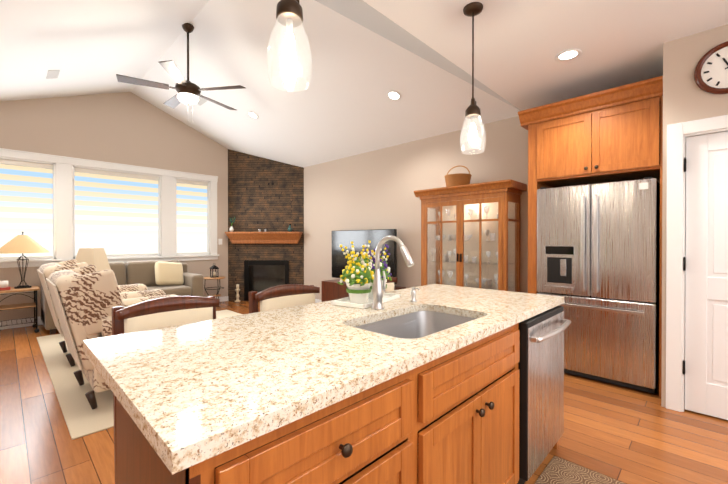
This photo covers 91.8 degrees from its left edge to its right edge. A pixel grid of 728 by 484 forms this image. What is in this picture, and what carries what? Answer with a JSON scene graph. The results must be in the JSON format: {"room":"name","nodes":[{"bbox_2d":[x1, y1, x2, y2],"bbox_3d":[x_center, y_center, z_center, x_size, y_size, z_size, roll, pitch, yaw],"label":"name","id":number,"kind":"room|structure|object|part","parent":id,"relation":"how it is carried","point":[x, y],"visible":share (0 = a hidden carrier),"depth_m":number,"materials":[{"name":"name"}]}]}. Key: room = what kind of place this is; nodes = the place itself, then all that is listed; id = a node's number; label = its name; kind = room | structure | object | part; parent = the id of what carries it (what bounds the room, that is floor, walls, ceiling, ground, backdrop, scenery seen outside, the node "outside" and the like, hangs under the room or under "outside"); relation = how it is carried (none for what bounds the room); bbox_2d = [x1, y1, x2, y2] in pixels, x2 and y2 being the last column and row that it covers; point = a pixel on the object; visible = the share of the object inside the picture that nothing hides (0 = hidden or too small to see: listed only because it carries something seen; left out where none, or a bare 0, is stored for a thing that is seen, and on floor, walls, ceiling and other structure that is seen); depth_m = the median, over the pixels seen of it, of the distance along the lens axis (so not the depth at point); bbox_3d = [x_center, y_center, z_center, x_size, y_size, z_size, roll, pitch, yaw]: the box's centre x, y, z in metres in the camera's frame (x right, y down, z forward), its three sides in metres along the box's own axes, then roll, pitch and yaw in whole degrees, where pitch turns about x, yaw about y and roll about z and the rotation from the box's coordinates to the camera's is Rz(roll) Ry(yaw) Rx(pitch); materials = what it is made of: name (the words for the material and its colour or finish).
{"room":"kitchen","nodes":[
{"label":"kitchen","id":0,"kind":"room"},
{"bbox_2d":[0,92,227,320],"bbox_3d":[-4.084,-0.705,6.147,0.160,3.870,5.780,0,0,44],"label":"wall","id":1,"kind":"structure","parent":0,"point":[129,128],"depth_m":5.90,"materials":[{"name":"beige paint"}]},
{"bbox_2d":[0,148,218,322],"bbox_3d":[-4.482,-0.095,5.666,0.157,2.455,4.290,0,0,44],"label":"window","id":2,"kind":"structure","parent":1,"relation":"in","point":[63,208],"depth_m":5.87,"materials":[{"name":"white wood"}]},
{"bbox_2d":[0,159,52,258],"bbox_3d":[-4.983,-0.472,5.195,0.065,1.415,0.604,0,0,44],"label":"window blind","id":3,"kind":"object","parent":2,"relation":"attached to","point":[26,198],"visible":0.98,"depth_m":5.20,"materials":[{"name":"white fabric"}]},
{"bbox_2d":[75,167,158,256],"bbox_3d":[-4.176,-0.477,6.021,0.065,1.415,1.194,0,0,44],"label":"window blind","id":4,"kind":"object","parent":2,"relation":"attached to","point":[116,213],"visible":0.81,"depth_m":5.99,"materials":[{"name":"white fabric"}]},
{"bbox_2d":[176,179,207,253],"bbox_3d":[-3.350,-0.482,6.868,0.065,1.415,0.589,0,0,44],"label":"window blind","id":5,"kind":"object","parent":2,"relation":"attached to","point":[191,208],"visible":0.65,"depth_m":6.86,"materials":[{"name":"white fabric"}]},
{"bbox_2d":[0,296,227,329],"bbox_3d":[-4.378,1.182,5.732,0.015,0.100,4.460,0,0,44],"label":"baseboard","id":6,"kind":"structure","parent":1,"relation":"attached to","point":[28,323],"depth_m":5.12,"materials":[{"name":"white"}]},
{"bbox_2d":[0,301,727,483],"bbox_3d":[-0.537,1.300,2.699,10.250,0.100,5.740,0,0,44],"label":"floor","id":7,"kind":"structure","parent":0,"point":[625,435],"depth_m":2.27,"materials":[{"name":"brown wood"}]},
{"bbox_2d":[0,232,48,332],"bbox_3d":[-4.728,0.544,4.886,0.570,1.385,0.575,0,0,44],"label":"table lamp","id":8,"kind":"object","parent":7,"relation":"on","point":[22,243],"depth_m":4.79,"materials":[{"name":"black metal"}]},
{"bbox_2d":[0,280,9,290],"bbox_3d":[-4.769,0.575,4.664,0.100,0.120,0.130,0,0,44],"label":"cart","id":9,"kind":"object","parent":8,"relation":"on","point":[4,285],"visible":1,"depth_m":4.64,"materials":[{"name":"white"}]},
{"bbox_3d":[-4.736,0.937,4.808,0.470,0.602,0.450,0,0,44],"label":"lamp on the cart","id":10,"kind":"part","parent":8,"relation":"part of","materials":[{"name":"brown wood"}]},
{"bbox_2d":[41,260,203,334],"bbox_3d":[-3.790,0.779,5.687,0.855,0.907,2.060,0,0,44],"label":"sofa","id":11,"kind":"object","parent":7,"relation":"on","point":[169,277],"visible":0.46,"depth_m":5.93,"materials":[{"name":"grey fabric"}]},
{"bbox_2d":[36,310,242,439],"bbox_3d":[-2.155,1.234,4.290,3.330,0.012,2.520,0,0,44],"label":"area rug","id":12,"kind":"object","parent":7,"relation":"on","point":[82,417],"visible":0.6,"depth_m":2.86,"materials":[{"name":"beige carpet"}]},
{"bbox_2d":[37,259,165,366],"bbox_3d":[-2.880,0.709,3.895,0.900,1.026,1.040,0,0,44],"label":"chair","id":13,"kind":"object","parent":12,"relation":"on","point":[45,271],"visible":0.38,"depth_m":3.67,"materials":[{"name":"fabric"}]},
{"bbox_2d":[46,265,176,408],"bbox_3d":[-1.999,0.714,3.022,0.900,1.026,1.040,0,0,44],"label":"chair","id":14,"kind":"object","parent":12,"relation":"on","point":[86,299],"visible":0.42,"depth_m":2.54,"materials":[{"name":"fabric"}]},
{"bbox_3d":[-3.635,0.935,4.712,0.420,0.593,0.420,0,0,44],"label":"accent table","id":15,"kind":"object","parent":12,"relation":"on","visible":0},
{"bbox_2d":[75,248,110,270],"bbox_3d":[-3.635,0.359,4.709,0.304,0.557,0.304,0,0,-1],"label":"table lamp","id":16,"kind":"object","parent":15,"relation":"on","point":[97,258],"depth_m":4.61,"materials":[{"name":"beige fabric"}]},
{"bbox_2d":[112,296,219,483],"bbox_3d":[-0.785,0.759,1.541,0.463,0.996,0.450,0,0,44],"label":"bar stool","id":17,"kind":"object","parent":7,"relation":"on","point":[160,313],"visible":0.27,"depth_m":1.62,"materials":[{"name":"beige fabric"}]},
{"bbox_2d":[204,276,225,303],"bbox_3d":[-2.868,0.950,6.758,0.400,0.546,0.400,0,0,44],"label":"side table","id":18,"kind":"object","parent":7,"relation":"on","point":[217,278],"visible":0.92,"depth_m":6.71,"materials":[{"name":"brown wood"}]},
{"bbox_2d":[210,263,218,277],"bbox_3d":[-2.868,0.538,6.756,0.134,0.277,0.134,0,0,44],"label":"lantern","id":19,"kind":"object","parent":18,"relation":"on","point":[215,267],"visible":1,"depth_m":6.74,"materials":[{"name":"black metal"}]},
{"bbox_2d":[235,284,239,301],"bbox_3d":[-2.599,1.048,7.250,0.114,0.350,0.116,0,0,44],"label":"candle holder","id":20,"kind":"object","parent":7,"relation":"on","point":[237,289],"visible":1,"depth_m":7.23,"materials":[{"name":"beige"}]},
{"bbox_2d":[228,149,303,300],"bbox_3d":[-2.030,-0.352,7.281,1.200,3.151,1.050,0,0,44],"label":"fireplace column","id":21,"kind":"structure","parent":7,"relation":"on","point":[265,193],"depth_m":7.28,"materials":[{"name":"brick"}]},
{"bbox_2d":[225,232,302,243],"bbox_3d":[-2.036,-0.086,7.175,1.552,0.240,0.214,0,0,3],"label":"mantel shelf","id":22,"kind":"object","parent":21,"relation":"attached to","point":[264,237],"visible":1,"depth_m":7.15,"materials":[{"name":"brown wood"}]},
{"bbox_2d":[229,216,292,231],"bbox_3d":[-2.117,-0.368,7.206,1.043,0.323,0.917,0,0,44],"label":"mantel decor","id":23,"kind":"object","parent":22,"relation":"on","point":[231,229],"visible":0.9,"depth_m":7.19,"materials":[{"name":"white ceramic"}]},
{"bbox_2d":[244,260,288,300],"bbox_3d":[-2.011,0.795,7.275,0.937,0.833,0.021,0,0,3],"label":"firebox insert","id":24,"kind":"object","parent":21,"relation":"in","point":[260,275],"visible":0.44,"depth_m":7.28,"materials":[{"name":"black metal"}]},
{"bbox_2d":[248,284,319,313],"bbox_3d":[-0.338,0.757,1.999,0.463,0.996,0.450,0,0,44],"label":"bar stool","id":25,"kind":"object","parent":7,"relation":"on","point":[281,296],"visible":0.25,"depth_m":2.09,"materials":[{"name":"beige fabric"}]},
{"bbox_2d":[116,300,563,483],"bbox_3d":[0.250,0.815,1.561,0.622,0.882,2.125,0,0,44],"label":"kitchen island","id":26,"kind":"object","parent":7,"relation":"on","point":[423,389],"depth_m":1.01,"materials":[{"name":"wood"},{"name":"granite"},{"name":"dark metal"}]},
{"bbox_2d":[83,284,562,475],"bbox_3d":[0.125,0.354,1.678,0.915,0.038,2.190,0,0,44],"label":"island countertop","id":27,"kind":"structure","parent":26,"relation":"on","point":[190,390],"depth_m":1.02,"materials":[{"name":"beige stone"}]},
{"bbox_2d":[331,293,399,308],"bbox_3d":[0.020,0.322,1.982,0.210,0.022,0.400,0,0,32],"label":"tray","id":28,"kind":"object","parent":27,"relation":"on","point":[346,302],"visible":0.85,"depth_m":1.87,"materials":[{"name":"white ceramic"}]},
{"bbox_2d":[337,240,373,302],"bbox_3d":[-0.033,0.158,1.909,0.216,0.334,0.209,0,0,44],"label":"flower pot","id":29,"kind":"object","parent":28,"relation":"on","point":[357,273],"visible":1,"depth_m":1.86,"materials":[{"name":"white ceramic"}]},
{"bbox_2d":[362,244,391,298],"bbox_3d":[0.066,0.168,2.052,0.220,0.311,0.221,0,0,44],"label":"flower pot","id":30,"kind":"object","parent":28,"relation":"on","point":[383,266],"visible":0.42,"depth_m":2.00,"materials":[{"name":"white ceramic"}]},
{"bbox_2d":[371,235,413,309],"bbox_3d":[0.146,0.151,1.713,0.254,0.366,0.091,0,0,44],"label":"faucet","id":31,"kind":"object","parent":27,"relation":"on","point":[378,289],"visible":1,"depth_m":1.75,"materials":[{"name":"silver metal"}]},
{"bbox_2d":[410,287,419,301],"bbox_3d":[0.285,0.292,1.967,0.064,0.082,0.040,0,0,44],"label":"soap dispenser","id":32,"kind":"object","parent":27,"relation":"on","point":[413,294],"visible":1,"depth_m":1.97,"materials":[{"name":"silver metal"}]},
{"bbox_2d":[351,308,478,339],"bbox_3d":[0.244,0.461,1.568,0.446,0.199,0.696,0,0,44],"label":"sink","id":33,"kind":"object","parent":27,"relation":"in","point":[418,322],"depth_m":1.83,"materials":[{"name":"silver metal"}]},
{"bbox_2d":[517,306,570,483],"bbox_3d":[0.797,0.817,2.063,0.643,0.872,0.587,0,0,44],"label":"dishwasher","id":34,"kind":"object","parent":26,"relation":"in","point":[541,393],"visible":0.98,"depth_m":1.79,"materials":[{"name":"silver metal"}]},
{"bbox_2d":[322,279,405,301],"bbox_3d":[-0.052,0.957,5.772,1.550,0.550,0.400,0,0,44],"label":"media console","id":35,"kind":"object","parent":7,"relation":"on","point":[333,290],"visible":0.15,"depth_m":5.94,"materials":[{"name":"brown wood"}]},
{"bbox_2d":[332,229,396,284],"bbox_3d":[-0.038,0.242,5.782,1.450,0.880,0.240,0,0,44],"label":"tv","id":36,"kind":"object","parent":35,"relation":"on","point":[358,238],"visible":0.58,"depth_m":5.77,"materials":[{"name":"black plastic"}]},
{"bbox_2d":[385,276,396,291],"bbox_3d":[0.206,0.753,2.557,0.463,0.996,0.450,0,0,44],"label":"bar stool","id":37,"kind":"object","parent":7,"relation":"on","point":[390,285],"depth_m":2.76,"materials":[{"name":"beige fabric"}]},
{"bbox_2d":[414,179,526,291],"bbox_3d":[1.285,0.280,4.425,1.280,1.920,0.475,0,0,44],"label":"china cabinet","id":38,"kind":"object","parent":7,"relation":"on","point":[477,231],"visible":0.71,"depth_m":4.35,"materials":[{"name":"brown wood"}]},
{"bbox_2d":[444,165,471,186],"bbox_3d":[1.208,-0.833,4.540,0.346,0.303,0.344,0,0,44],"label":"basket","id":39,"kind":"object","parent":38,"relation":"on","point":[456,179],"visible":0.65,"depth_m":4.41,"materials":[{"name":"wicker"}]},
{"bbox_2d":[534,456,624,483],"bbox_3d":[0.782,1.253,1.293,0.600,0.008,1.550,0,0,44],"label":"area rug","id":40,"kind":"object","parent":7,"relation":"on","point":[557,470],"visible":1,"depth_m":1.88,"materials":[{"name":"beige fabric"}]},
{"bbox_2d":[518,76,662,396],"bbox_3d":[2.182,-0.029,3.402,1.110,2.550,0.705,0,0,44],"label":"tall cabinet","id":41,"kind":"object","parent":7,"relation":"on","point":[615,134],"visible":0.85,"depth_m":3.14,"materials":[{"name":"brown wood"}]},
{"bbox_2d":[537,177,659,393],"bbox_3d":[2.223,0.356,3.360,0.910,1.780,0.672,0,0,44],"label":"refrigerator","id":42,"kind":"object","parent":7,"relation":"on","point":[598,257],"visible":0.85,"depth_m":3.07,"materials":[{"name":"silver metal"}]},
{"bbox_2d":[0,0,727,167],"bbox_3d":[-0.530,-2.085,2.672,10.270,1.170,5.780,0,0,44],"label":"ceiling","id":43,"kind":"structure","parent":0,"point":[367,55],"depth_m":3.92,"materials":[{"name":"white paint"}]},
{"bbox_2d":[46,70,59,78],"bbox_3d":[-3.999,-2.156,4.535,0.320,0.049,0.113,0,0,44],"label":"ceiling vent","id":44,"kind":"object","parent":43,"relation":"in","point":[52,74],"visible":1,"depth_m":4.52,"materials":[{"name":"grey"}]},
{"bbox_2d":[116,23,244,122],"bbox_3d":[-2.128,-1.992,4.232,1.304,1.151,1.371,0,0,44],"label":"ceiling fan","id":45,"kind":"object","parent":43,"relation":"hanging from","point":[188,91],"visible":1,"depth_m":4.10,"materials":[{"name":"brown metal"}]},
{"bbox_2d":[197,97,207,105],"bbox_3d":[-2.666,-2.306,5.758,0.320,0.049,0.113,0,0,44],"label":"recessed light","id":46,"kind":"object","parent":43,"relation":"in","point":[201,101],"visible":0.52,"depth_m":5.75,"materials":[{"name":"white"}]},
{"bbox_2d":[247,111,258,118],"bbox_3d":[-1.818,-2.074,5.770,0.190,0.073,0.177,0,0,44],"label":"recessed light","id":47,"kind":"object","parent":43,"relation":"in","point":[252,115],"visible":1,"depth_m":5.76,"materials":[{"name":"white"}]},
{"bbox_2d":[266,0,311,91],"bbox_3d":[-0.268,-1.032,1.271,0.162,0.920,0.162,0,0,44],"label":"pendant light","id":48,"kind":"object","parent":43,"relation":"hanging from","point":[289,15],"visible":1,"depth_m":1.26,"materials":[{"name":"white glass"}]},
{"bbox_2d":[387,90,400,100],"bbox_3d":[0.377,-1.842,4.441,0.190,0.073,0.177,0,0,44],"label":"recessed light","id":49,"kind":"object","parent":43,"relation":"in","point":[393,95],"visible":1,"depth_m":4.44,"materials":[{"name":"white"}]},
{"bbox_2d":[460,2,485,153],"bbox_3d":[0.699,-1.038,2.262,0.162,0.920,0.162,0,0,44],"label":"pendant light","id":50,"kind":"object","parent":43,"relation":"hanging from","point":[472,110],"visible":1,"depth_m":2.25,"materials":[{"name":"white glass"}]},
{"bbox_2d":[555,49,581,60],"bbox_3d":[1.636,-1.496,2.826,0.190,0.008,0.190,0,0,44],"label":"recessed light","id":51,"kind":"object","parent":43,"relation":"in","point":[568,55],"visible":1,"depth_m":2.82,"materials":[{"name":"white"}]},
{"bbox_2d":[304,116,659,299],"bbox_3d":[1.439,-0.147,4.716,10.250,2.770,0.120,0,0,44],"label":"wall","id":52,"kind":"structure","parent":0,"point":[373,190],"depth_m":5.46,"materials":[{"name":"beige paint"}]},
{"bbox_2d":[661,24,727,406],"bbox_3d":[3.379,-0.120,1.664,3.010,2.750,0.120,0,0,44],"label":"wall","id":53,"kind":"structure","parent":0,"point":[686,98],"depth_m":2.60,"materials":[{"name":"beige paint"}]},
{"bbox_2d":[666,115,727,411],"bbox_3d":[2.652,0.189,2.363,0.945,2.125,0.138,0,0,44],"label":"door frame","id":54,"kind":"structure","parent":53,"relation":"attached to","point":[675,255],"depth_m":2.60,"materials":[{"name":"white wood"}]},
{"bbox_2d":[683,131,727,419],"bbox_3d":[2.629,0.236,2.348,0.745,2.008,0.072,0,0,44],"label":"pantry door","id":55,"kind":"structure","parent":53,"relation":"in","point":[705,361],"depth_m":2.52,"materials":[{"name":"white wood"}]},
{"bbox_2d":[694,41,727,93],"bbox_3d":[2.498,-1.199,2.409,0.360,0.360,0.036,0,0,44],"label":"clock","id":56,"kind":"object","parent":53,"relation":"attached to","point":[711,72],"visible":1,"depth_m":2.46,"materials":[{"name":"brown"}]}
]}

